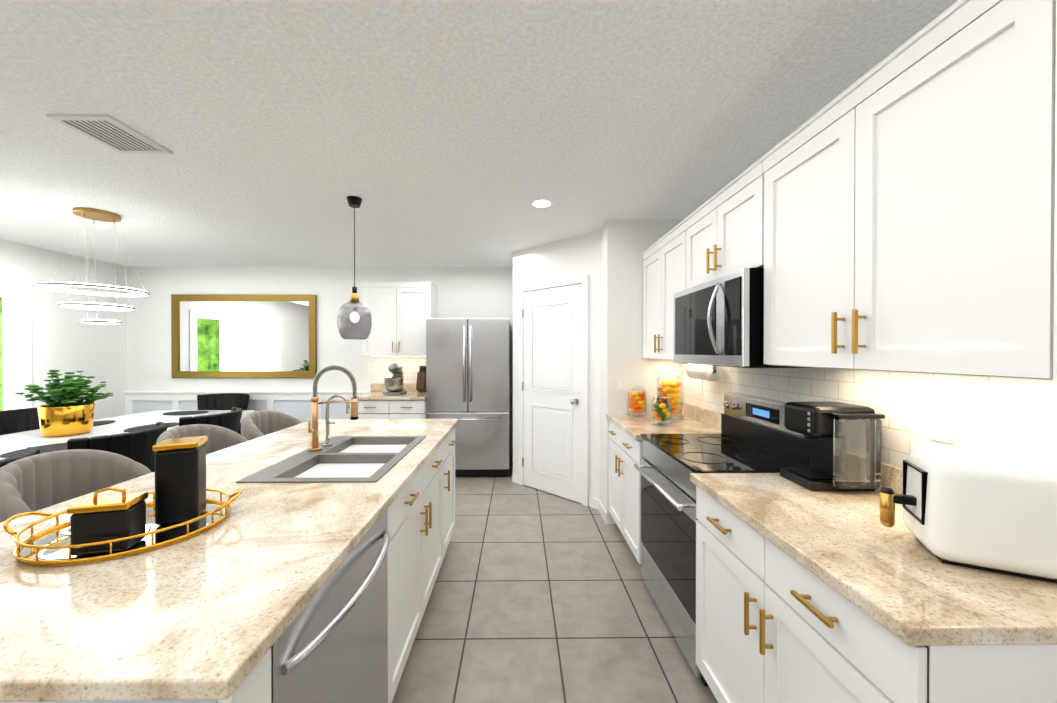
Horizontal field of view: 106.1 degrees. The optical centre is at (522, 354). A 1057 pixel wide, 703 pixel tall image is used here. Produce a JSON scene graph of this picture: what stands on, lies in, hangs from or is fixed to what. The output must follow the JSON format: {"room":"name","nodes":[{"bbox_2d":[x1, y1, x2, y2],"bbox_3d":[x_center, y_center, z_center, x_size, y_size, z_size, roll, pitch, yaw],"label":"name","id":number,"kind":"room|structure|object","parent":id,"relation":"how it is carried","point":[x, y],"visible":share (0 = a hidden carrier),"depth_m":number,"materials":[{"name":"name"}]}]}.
{"room":"kitchen","nodes":[
{"label":"kitchen","id":0,"kind":"room"},
{"bbox_2d":[0,239,126,419],"bbox_3d":[-5.030,0.160,0.944,0.100,2.500,8.200,0,0,-1],"label":"wall","id":1,"kind":"structure","parent":0,"point":[63,340],"depth_m":4.43,"materials":[{"name":"white paint"}]},
{"bbox_2d":[0,284,31,410],"bbox_3d":[-5.035,0.369,2.915,0.095,2.060,2.260,0,0,-1],"label":"sliding window","id":2,"kind":"structure","parent":1,"relation":"in","point":[16,362],"depth_m":3.94,"materials":[{"name":"white"}]},
{"bbox_2d":[126,266,512,461],"bbox_3d":[-1.917,0.136,5.129,6.420,2.500,0.100,0,0,-1],"label":"wall","id":3,"kind":"structure","parent":0,"point":[474,292],"depth_m":5.07,"materials":[{"name":"white paint"}]},
{"bbox_2d":[171,294,316,377],"bbox_3d":[-3.531,-0.226,5.039,1.810,1.055,0.035,0,0,-1],"label":"wall mirror","id":4,"kind":"object","parent":3,"relation":"attached to","point":[238,336],"visible":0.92,"depth_m":5.04,"materials":[{"name":"gold metal"}]},
{"bbox_2d":[124,391,367,422],"bbox_3d":[-3.500,0.929,5.040,3.048,0.915,0.049,0,0,-1],"label":"trim","id":5,"kind":"structure","parent":3,"relation":"attached to","point":[297,405],"depth_m":5.04,"materials":[{"name":"white wood"}]},
{"bbox_2d":[370,356,425,390],"bbox_3d":[-1.522,0.231,5.079,0.850,0.488,0.010,0,0,-1],"label":"backsplash","id":6,"kind":"structure","parent":3,"relation":"attached to","point":[379,371],"depth_m":5.07,"materials":[{"name":"tile"}]},
{"bbox_2d":[361,281,436,356],"bbox_3d":[-1.512,-0.417,4.892,0.829,0.901,0.354,0,0,-1],"label":"upper cabinet","id":7,"kind":"object","parent":3,"relation":"attached to","point":[401,311],"visible":0.94,"depth_m":4.76,"materials":[{"name":"white wood"}]},
{"bbox_2d":[0,0,955,266],"bbox_3d":[-1.820,-1.115,0.973,6.520,0.050,8.400,0,0,-1],"label":"ceiling","id":8,"kind":"structure","parent":0,"point":[446,132],"depth_m":1.81,"materials":[{"name":"paint"}]},
{"bbox_2d":[33,207,149,324],"bbox_3d":[-3.344,-0.670,3.108,0.621,0.863,0.621,0,0,-1],"label":"light","id":9,"kind":"object","parent":8,"relation":"hanging from","point":[95,214],"visible":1,"depth_m":3.07,"materials":[{"name":"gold metal"}]},
{"bbox_2d":[46,114,172,153],"bbox_3d":[-2.031,-1.089,1.981,0.280,0.012,0.340,0,0,-1],"label":"ceiling vent","id":10,"kind":"object","parent":8,"relation":"in","point":[111,132],"visible":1,"depth_m":1.96,"materials":[{"name":"white metal"}]},
{"bbox_2d":[337,196,371,339],"bbox_3d":[-1.191,-0.602,2.813,0.227,0.994,0.227,0,0,-1],"label":"pendant light","id":11,"kind":"object","parent":8,"relation":"hanging from","point":[354,303],"visible":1,"depth_m":2.78,"materials":[{"name":"black glass"}]},
{"bbox_2d":[530,199,552,207],"bbox_3d":[0.138,-1.096,2.895,0.170,0.008,0.170,0,0,-1],"label":"recessed light","id":12,"kind":"object","parent":8,"relation":"in","point":[540,203],"visible":1,"depth_m":2.88,"materials":[{"name":"white plastic"}]},
{"bbox_2d":[392,462,717,702],"bbox_3d":[-1.820,1.435,0.987,6.520,0.050,8.400,0,0,-1],"label":"floor","id":13,"kind":"structure","parent":0,"point":[538,596],"depth_m":2.12,"materials":[{"name":"tile"}]},
{"bbox_2d":[0,447,39,467],"bbox_3d":[-2.766,0.958,1.894,0.550,0.896,0.633,0,0,-1],"label":"dining chair","id":14,"kind":"object","parent":13,"relation":"on","point":[30,451],"visible":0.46,"depth_m":2.01,"materials":[{"name":"black"}]},
{"bbox_2d":[0,407,39,434],"bbox_3d":[-4.354,0.949,3.556,0.550,0.896,0.633,0,0,-1],"label":"dining chair","id":15,"kind":"object","parent":13,"relation":"on","point":[18,420],"visible":0.15,"depth_m":3.60,"materials":[{"name":"black fabric"}]},
{"bbox_2d":[0,449,151,522],"bbox_3d":[-1.754,0.907,1.615,0.495,1.001,0.527,0,0,-1],"label":"bar stool","id":16,"kind":"object","parent":13,"relation":"on","point":[33,483],"visible":0.31,"depth_m":1.65,"materials":[{"name":"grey fabric"}]},
{"bbox_2d":[67,422,167,471],"bbox_3d":[-2.775,0.954,2.674,0.550,0.896,0.633,0,0,-1],"label":"dining chair","id":17,"kind":"object","parent":13,"relation":"on","point":[136,446],"visible":0.25,"depth_m":2.56,"materials":[{"name":"black"}]},
{"bbox_2d":[0,410,253,459],"bbox_3d":[-3.553,1.019,2.965,1.100,0.760,3.000,0,0,-1],"label":"dining table","id":18,"kind":"object","parent":13,"relation":"on","point":[19,441],"visible":0.08,"depth_m":3.35,"materials":[{"name":"white"}]},
{"bbox_2d":[0,442,66,457],"bbox_3d":[-3.199,0.637,2.667,0.300,0.004,0.420,0,0,-1],"label":"placemat","id":19,"kind":"object","parent":18,"relation":"on","point":[52,447],"visible":0.42,"depth_m":2.64,"materials":[{"name":"grey fabric"}]},
{"bbox_2d":[14,370,113,436],"bbox_3d":[-3.613,0.381,3.169,0.443,0.512,0.521,0,0,-1],"label":"potted plant","id":20,"kind":"object","parent":18,"relation":"on","point":[67,411],"visible":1,"depth_m":3.09,"materials":[{"name":"green plant"}]},
{"bbox_2d":[93,420,115,425],"bbox_3d":[-3.909,0.632,3.559,0.300,0.004,0.420,0,0,-1],"label":"placemat","id":21,"kind":"object","parent":18,"relation":"on","point":[96,423],"visible":0.46,"depth_m":3.65,"materials":[{"name":"grey"}]},
{"bbox_2d":[123,422,178,431],"bbox_3d":[-3.208,0.633,3.447,0.300,0.004,0.420,0,0,-1],"label":"placemat","id":22,"kind":"object","parent":18,"relation":"on","point":[149,426],"visible":0.67,"depth_m":3.41,"materials":[{"name":"grey fabric"}]},
{"bbox_2d":[163,411,208,414],"bbox_3d":[-3.597,0.628,4.243,0.420,0.004,0.300,0,0,-1],"label":"placemat","id":23,"kind":"object","parent":18,"relation":"on","point":[184,412],"visible":0.98,"depth_m":4.25,"materials":[{"name":"grey"}]},
{"bbox_2d":[156,424,248,454],"bbox_3d":[-1.701,0.904,2.216,0.495,1.001,0.527,0,0,-1],"label":"bar stool","id":24,"kind":"object","parent":13,"relation":"on","point":[220,438],"visible":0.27,"depth_m":2.34,"materials":[{"name":"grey fabric"}]},
{"bbox_2d":[179,407,242,432],"bbox_3d":[-2.783,0.949,3.454,0.550,0.896,0.633,0,0,-1],"label":"dining chair","id":25,"kind":"object","parent":13,"relation":"on","point":[231,420],"visible":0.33,"depth_m":3.34,"materials":[{"name":"black fabric"}]},
{"bbox_2d":[197,393,249,434],"bbox_3d":[-3.643,0.942,4.769,0.633,0.896,0.550,0,0,-1],"label":"dining chair","id":26,"kind":"object","parent":13,"relation":"on","point":[223,401],"visible":0.4,"depth_m":4.93,"materials":[{"name":"black fabric"}]},
{"bbox_2d":[241,410,302,439],"bbox_3d":[-1.647,0.901,2.756,0.495,1.001,0.527,0,0,-1],"label":"bar stool","id":27,"kind":"object","parent":13,"relation":"on","point":[255,424],"visible":0.27,"depth_m":2.80,"materials":[{"name":"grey fabric"}]},
{"bbox_2d":[232,423,457,702],"bbox_3d":[-0.842,0.968,1.801,0.835,0.875,2.320,0,0,-1],"label":"kitchen island","id":28,"kind":"object","parent":13,"relation":"on","point":[351,642],"depth_m":1.25,"materials":[{"name":"white wood"}]},
{"bbox_2d":[0,419,458,702],"bbox_3d":[-1.015,0.513,1.799,1.090,0.035,2.385,0,0,-1],"label":"island countertop","id":29,"kind":"structure","parent":28,"relation":"on","point":[184,621],"depth_m":0.85,"materials":[{"name":"beige stone"}]},
{"bbox_2d":[3,488,241,566],"bbox_3d":[-1.102,0.461,1.130,0.489,0.074,0.404,0,0,-1],"label":"tray","id":30,"kind":"object","parent":29,"relation":"on","point":[50,547],"visible":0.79,"depth_m":1.04,"materials":[{"name":"gold metal"}]},
{"bbox_2d":[67,487,147,555],"bbox_3d":[-1.050,0.415,1.010,0.120,0.154,0.084,0,0,-16],"label":"canister","id":31,"kind":"object","parent":30,"relation":"on","point":[95,518],"visible":0.92,"depth_m":0.98,"materials":[{"name":"black plastic"}]},
{"bbox_2d":[152,436,207,524],"bbox_3d":[-1.022,0.374,1.190,0.104,0.232,0.104,0,0,-26],"label":"canister","id":32,"kind":"object","parent":30,"relation":"on","point":[180,479],"visible":0.96,"depth_m":1.15,"materials":[{"name":"black plastic"}]},
{"bbox_2d":[232,435,427,482],"bbox_3d":[-0.841,0.579,1.949,0.540,0.181,0.831,0,0,-1],"label":"sink","id":33,"kind":"object","parent":29,"relation":"in","point":[349,458],"depth_m":1.89,"materials":[{"name":"grey metal"}]},
{"bbox_2d":[307,365,359,450],"bbox_3d":[-0.960,0.271,2.049,0.255,0.433,0.188,0,0,-1],"label":"faucet","id":34,"kind":"object","parent":29,"relation":"on","point":[354,401],"visible":1,"depth_m":2.01,"materials":[{"name":"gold metal"}]},
{"bbox_2d":[351,383,426,418],"bbox_3d":[-1.514,0.882,4.759,0.831,1.012,0.634,0,0,-1],"label":"base cabinet","id":35,"kind":"object","parent":13,"relation":"on","point":[375,403],"visible":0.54,"depth_m":4.48,"materials":[{"name":"white wood"}]},
{"bbox_2d":[383,363,407,394],"bbox_3d":[-1.523,0.291,4.752,0.226,0.374,0.350,0,0,-1],"label":"stand mixer","id":36,"kind":"object","parent":35,"relation":"on","point":[394,384],"visible":1,"depth_m":4.63,"materials":[{"name":"silver metal"}]},
{"bbox_2d":[416,366,425,391],"bbox_3d":[-1.245,0.308,4.909,0.100,0.327,0.208,0,0,-1],"label":"knife block","id":37,"kind":"object","parent":35,"relation":"on","point":[421,381],"visible":1,"depth_m":4.86,"materials":[{"name":"brown wood"}]},
{"bbox_2d":[426,318,509,475],"bbox_3d":[-0.618,0.484,4.733,0.930,1.770,0.706,0,0,-1],"label":"fridge","id":38,"kind":"object","parent":13,"relation":"on","point":[468,373],"visible":0.92,"depth_m":4.44,"materials":[{"name":"grey metal"}]},
{"bbox_2d":[606,402,721,564],"bbox_3d":[0.990,0.893,2.842,0.634,1.012,0.840,0,0,-1],"label":"base cabinet","id":39,"kind":"object","parent":13,"relation":"on","point":[625,431],"visible":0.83,"depth_m":2.75,"materials":[{"name":"white wood"}]},
{"bbox_2d":[627,386,646,417],"bbox_3d":[0.896,0.363,3.112,0.156,0.248,0.156,0,0,-1],"label":"jar","id":40,"kind":"object","parent":39,"relation":"on","point":[636,400],"visible":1,"depth_m":3.07,"materials":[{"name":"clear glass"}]},
{"bbox_2d":[651,396,671,425],"bbox_3d":[0.960,0.382,2.753,0.140,0.216,0.140,0,0,-1],"label":"jar","id":41,"kind":"object","parent":39,"relation":"on","point":[661,411],"visible":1,"depth_m":2.72,"materials":[{"name":"clear glass"}]},
{"bbox_2d":[656,368,683,420],"bbox_3d":[1.107,0.296,2.994,0.200,0.384,0.200,0,0,-1],"label":"jar","id":42,"kind":"object","parent":39,"relation":"on","point":[672,390],"visible":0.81,"depth_m":2.94,"materials":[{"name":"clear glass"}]},
{"bbox_2d":[634,393,810,685],"bbox_3d":[0.989,0.820,2.046,0.648,1.168,0.752,0,0,-1],"label":"range","id":43,"kind":"object","parent":13,"relation":"on","point":[755,435],"visible":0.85,"depth_m":1.96,"materials":[{"name":"silver metal"}]},
{"bbox_2d":[690,462,1056,702],"bbox_3d":[1.009,0.903,1.199,0.634,1.012,0.932,0,0,-1],"label":"base cabinet","id":44,"kind":"object","parent":13,"relation":"on","point":[804,595],"visible":0.94,"depth_m":0.98,"materials":[{"name":"white"}]},
{"bbox_2d":[780,402,884,490],"bbox_3d":[1.162,0.344,1.503,0.235,0.305,0.225,0,0,-1],"label":"coffee maker","id":45,"kind":"object","parent":44,"relation":"on","point":[840,436],"visible":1,"depth_m":1.44,"materials":[{"name":"black plastic"}]},
{"bbox_2d":[880,447,1056,582],"bbox_3d":[1.107,0.374,0.975,0.307,0.252,0.267,0,0,-1],"label":"toaster","id":46,"kind":"object","parent":44,"relation":"on","point":[996,512],"visible":1,"depth_m":0.91,"materials":[{"name":"white plastic"}]},
{"bbox_2d":[513,219,682,523],"bbox_3d":[0.599,0.142,4.183,1.410,2.500,1.850,0,0,-1],"label":"wall","id":47,"kind":"structure","parent":0,"point":[607,258],"depth_m":3.29,"materials":[{"name":"white paint"}]},
{"bbox_2d":[518,275,588,506],"bbox_3d":[0.280,0.336,3.939,0.647,2.115,0.647,0,0,-1],"label":"pantry door","id":48,"kind":"structure","parent":47,"relation":"in","point":[553,390],"depth_m":3.89,"materials":[{"name":"white wood"}]},
{"bbox_2d":[512,473,606,523],"bbox_3d":[-1.820,1.365,0.973,6.318,0.090,8.169,0,0,-1],"label":"baseboard","id":49,"kind":"structure","parent":47,"relation":"attached to","point":[595,503],"depth_m":3.58,"materials":[{"name":"white wood"}]},
{"bbox_2d":[615,376,623,389],"bbox_3d":[0.794,0.237,3.256,0.070,0.114,0.008,0,0,-1],"label":"outlet","id":50,"kind":"object","parent":47,"relation":"attached to","point":[619,382],"visible":1,"depth_m":3.25,"materials":[{"name":"white plastic"}]},
{"bbox_2d":[683,0,957,219],"bbox_3d":[1.390,0.160,1.017,0.100,2.500,8.400,0,0,-1],"label":"wall","id":51,"kind":"structure","parent":0,"point":[842,92],"depth_m":1.61,"materials":[{"name":"white paint"}]},
{"bbox_2d":[642,219,686,359],"bbox_3d":[1.130,-0.390,2.840,0.354,0.871,0.838,0,0,-1],"label":"upper cabinet","id":52,"kind":"object","parent":51,"relation":"attached to","point":[664,269],"visible":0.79,"depth_m":2.80,"materials":[{"name":"white wood"}]},
{"bbox_2d":[686,364,722,380],"bbox_3d":[1.216,0.111,2.675,0.120,0.125,0.310,0,0,-1],"label":"paper towel","id":53,"kind":"object","parent":52,"relation":"attached to","point":[707,372],"visible":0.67,"depth_m":2.54,"materials":[{"name":"white paper"}]},
{"bbox_2d":[685,158,763,288],"bbox_3d":[1.139,-0.596,2.040,0.354,0.450,0.760,0,0,-1],"label":"upper cabinet","id":54,"kind":"object","parent":51,"relation":"attached to","point":[725,230],"visible":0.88,"depth_m":1.94,"materials":[{"name":"white wood"}]},
{"bbox_2d":[674,268,811,367],"bbox_3d":[1.087,-0.153,2.042,0.455,0.422,0.752,0,0,-1],"label":"microwave","id":55,"kind":"object","parent":54,"relation":"attached to","point":[718,321],"visible":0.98,"depth_m":1.82,"materials":[{"name":"black metal"}]},
{"bbox_2d":[681,363,1056,470],"bbox_3d":[1.325,0.249,1.891,0.010,0.488,2.749,0,0,-1],"label":"backsplash","id":56,"kind":"structure","parent":51,"relation":"attached to","point":[1015,416],"depth_m":1.33,"materials":[{"name":"tile"}]},
{"bbox_2d":[698,379,702,394],"bbox_3d":[1.304,0.239,2.916,0.008,0.114,0.070,0,0,-1],"label":"electrical outlet","id":57,"kind":"object","parent":56,"relation":"attached to","point":[700,386],"visible":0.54,"depth_m":2.91,"materials":[{"name":"white plastic"}]},
{"bbox_2d":[929,404,953,443],"bbox_3d":[1.322,0.219,1.256,0.008,0.114,0.070,0,0,-1],"label":"electrical outlet","id":58,"kind":"object","parent":56,"relation":"attached to","point":[941,422],"visible":1,"depth_m":1.25,"materials":[{"name":"white plastic"}]},
{"bbox_2d":[761,0,1056,380],"bbox_3d":[1.149,-0.381,1.196,0.354,0.871,0.930,0,0,-1],"label":"upper cabinet","id":59,"kind":"object","parent":51,"relation":"attached to","point":[910,205],"visible":1,"depth_m":0.99,"materials":[{"name":"white wood"}]},
{"label":"outside","id":60,"kind":"structure","parent":0,"visible":0},
{"bbox_2d":[0,297,2,410],"bbox_3d":[-6.567,-0.853,3.320,2.880,5.500,11.000,0,0,-1],"label":"garden","id":61,"kind":"object","parent":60,"point":[1,377],"depth_m":6.05,"materials":[{"name":"green plant"}]}
]}

